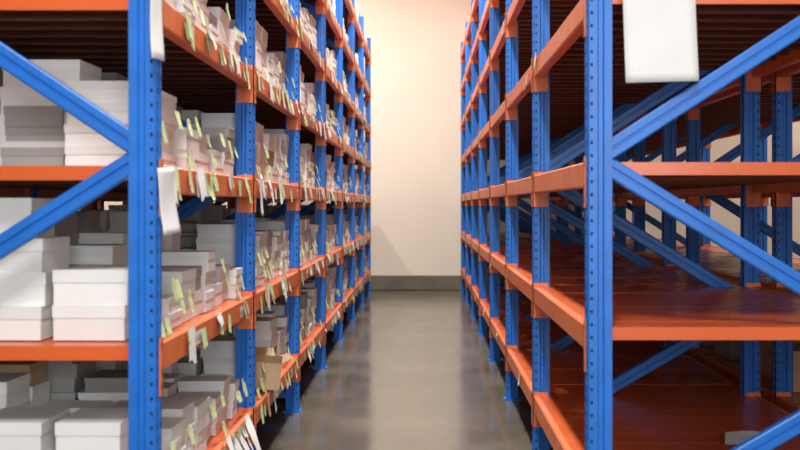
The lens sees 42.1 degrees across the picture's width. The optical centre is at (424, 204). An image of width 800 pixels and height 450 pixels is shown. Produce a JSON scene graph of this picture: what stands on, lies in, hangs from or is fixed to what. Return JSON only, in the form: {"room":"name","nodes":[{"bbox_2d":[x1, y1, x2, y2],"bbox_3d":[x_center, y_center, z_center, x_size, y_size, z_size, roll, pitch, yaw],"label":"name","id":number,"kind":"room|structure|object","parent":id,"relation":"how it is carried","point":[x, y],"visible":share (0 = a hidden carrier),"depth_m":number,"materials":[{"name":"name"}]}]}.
{"room":"warehouse","nodes":[
{"label":"warehouse","id":0,"kind":"room"},
{"bbox_2d":[255,290,553,449],"bbox_3d":[0.000,1.550,6.675,16.000,0.100,23.350,0,0,0],"label":"floor","id":1,"kind":"structure","parent":0,"point":[413,370],"depth_m":8.46,"materials":[{"name":"concrete"}]},
{"bbox_2d":[0,197,277,209],"bbox_3d":[-3.040,-0.660,10.578,1.300,4.320,14.135,0,0,0],"label":"rack","id":2,"kind":"object","parent":1,"relation":"on","point":[98,204],"visible":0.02,"depth_m":11.53,"materials":[{"name":"metal"}]},
{"bbox_2d":[0,0,371,449],"bbox_3d":[-1.550,-0.660,10.578,1.300,4.320,14.135,0,0,0],"label":"rack","id":3,"kind":"object","parent":1,"relation":"on","point":[113,36],"visible":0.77,"depth_m":4.92,"materials":[{"name":"blue paint"}]},
{"bbox_2d":[150,0,164,60],"bbox_3d":[-0.902,-0.665,3.516,0.024,0.353,0.090,0,0,20],"label":"paper sheet","id":4,"kind":"object","parent":3,"relation":"attached to","point":[156,28],"visible":1,"depth_m":3.51,"materials":[{"name":"white paper"}]},
{"bbox_2d":[158,167,180,234],"bbox_3d":[-0.888,-0.015,3.623,0.025,0.237,0.133,0,0,14],"label":"paper sheet","id":5,"kind":"object","parent":3,"relation":"attached to","point":[169,216],"visible":1,"depth_m":3.62,"materials":[{"name":"white paper"}]},
{"bbox_2d":[0,198,366,340],"bbox_3d":[-1.541,0.228,10.593,1.157,0.505,13.854,0,0,0],"label":"cardboard boxes","id":6,"kind":"object","parent":3,"relation":"in","point":[70,281],"visible":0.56,"depth_m":4.22},
{"bbox_2d":[0,252,366,449],"bbox_3d":[-1.543,0.861,10.596,1.168,0.480,13.856,0,0,0],"label":"cardboard boxes","id":7,"kind":"object","parent":3,"relation":"in","point":[45,404],"visible":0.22,"depth_m":4.44},
{"bbox_2d":[0,60,366,195],"bbox_3d":[-1.549,-0.380,10.655,1.186,0.480,13.736,0,0,0],"label":"cardboard boxes","id":8,"kind":"object","parent":3,"relation":"in","point":[34,131],"visible":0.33,"depth_m":4.00},
{"bbox_2d":[260,175,263,215],"bbox_3d":[-0.897,-0.050,5.734,0.012,0.225,0.111,0,0,-2],"label":"paper sheet","id":9,"kind":"object","parent":3,"relation":"attached to","point":[261,177],"visible":1,"depth_m":5.73,"materials":[{"name":"white paper"}]},
{"bbox_2d":[164,0,367,157],"bbox_3d":[-1.546,-0.965,10.753,1.174,0.480,13.540,0,0,0],"label":"cardboard boxes","id":10,"kind":"object","parent":3,"relation":"in","point":[213,16],"visible":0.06,"depth_m":6.22},
{"bbox_2d":[162,0,370,449],"bbox_3d":[-0.918,-0.672,10.547,0.059,3.818,13.823,0,0,0],"label":"tags","id":11,"kind":"object","parent":3,"relation":"attached to","point":[201,335],"visible":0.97,"depth_m":5.29,"materials":[{"name":"green paper"}]},
{"bbox_2d":[170,1,370,449],"bbox_3d":[-0.881,-0.031,10.546,0.090,2.617,13.696,0,0,0],"label":"paper scraps","id":12,"kind":"object","parent":3,"relation":"attached to","point":[200,173],"visible":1,"depth_m":5.34,"materials":[{"name":"white paper"}]},
{"bbox_2d":[255,347,292,389],"bbox_3d":[-0.960,0.981,6.225,0.315,0.225,0.360,0,0,-17],"label":"open cardboard box","id":13,"kind":"object","parent":3,"relation":"on","point":[273,364],"visible":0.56,"depth_m":6.12,"materials":[{"name":"brown cardboard"}]},
{"bbox_2d":[283,0,365,119],"bbox_3d":[-1.545,-1.560,10.749,1.171,0.480,13.538,0,0,0],"label":"cardboard boxes","id":14,"kind":"object","parent":3,"relation":"in","point":[312,22],"visible":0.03,"depth_m":9.42},
{"bbox_2d":[327,0,364,77],"bbox_3d":[-1.542,-2.170,10.753,1.179,0.480,13.544,0,0,0],"label":"cardboard boxes","id":15,"kind":"object","parent":3,"relation":"in","point":[332,2],"visible":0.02,"depth_m":12.39},
{"bbox_2d":[333,205,364,252],"bbox_3d":[-1.509,0.750,18.080,0.935,1.500,0.396,0,0,0],"label":"cardboard boxes","id":16,"kind":"object","parent":3,"relation":"on","point":[346,205],"visible":0.02,"depth_m":17.89},
{"bbox_2d":[355,0,367,43],"bbox_3d":[-1.542,-2.789,10.752,1.170,0.480,13.540,0,0,0],"label":"cardboard boxes","id":17,"kind":"object","parent":3,"relation":"in","point":[356,8],"visible":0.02,"depth_m":15.20},
{"bbox_2d":[460,0,799,449],"bbox_3d":[1.282,-0.660,11.037,1.340,4.320,14.135,0,0,0],"label":"rack","id":18,"kind":"object","parent":1,"relation":"on","point":[590,330],"visible":0.99,"depth_m":5.99,"materials":[{"name":"blue paint"}]},
{"bbox_2d":[466,21,535,385],"bbox_3d":[0.615,-0.736,11.771,0.022,3.888,11.922,0,0,0],"label":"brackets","id":19,"kind":"object","parent":18,"relation":"attached to","point":[503,21],"visible":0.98,"depth_m":7.86,"materials":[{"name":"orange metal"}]},
{"bbox_2d":[623,0,698,82],"bbox_3d":[0.901,-0.685,3.978,0.293,0.438,0.018,0,0,-1],"label":"paper sheet","id":20,"kind":"object","parent":18,"relation":"attached to","point":[660,36],"visible":1,"depth_m":3.98,"materials":[{"name":"white paper"}]},
{"bbox_2d":[725,431,758,444],"bbox_3d":[1.479,1.084,4.846,0.153,0.023,0.246,0,0,17],"label":"paper sheet","id":21,"kind":"object","parent":18,"relation":"attached to","point":[734,437],"visible":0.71,"depth_m":4.87,"materials":[{"name":"white paper"}]},
{"bbox_2d":[551,62,799,413],"bbox_3d":[2.662,-0.660,11.037,1.300,4.320,14.135,0,0,0],"label":"rack","id":22,"kind":"object","parent":1,"relation":"on","point":[717,116],"visible":0.13,"depth_m":8.00,"materials":[{"name":"blue paint"}]},
{"bbox_2d":[701,340,799,391],"bbox_3d":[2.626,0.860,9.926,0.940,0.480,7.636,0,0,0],"label":"wall","id":23,"kind":"structure","parent":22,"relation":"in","point":[729,349],"depth_m":6.67,"materials":[{"name":"beige paint"}]},
{"bbox_2d":[104,0,799,274],"bbox_3d":[0.000,-1.600,18.450,16.000,6.200,0.200,0,0,0],"label":"wall","id":24,"kind":"structure","parent":0,"point":[416,44],"depth_m":18.35,"materials":[{"name":"beige paint"}]},
{"bbox_2d":[364,275,460,289],"bbox_3d":[0.000,1.370,18.325,16.000,0.260,0.050,0,0,0],"label":"baseboard","id":25,"kind":"structure","parent":24,"relation":"attached to","point":[378,282],"depth_m":18.30,"materials":[{"name":"concrete"}]}
]}

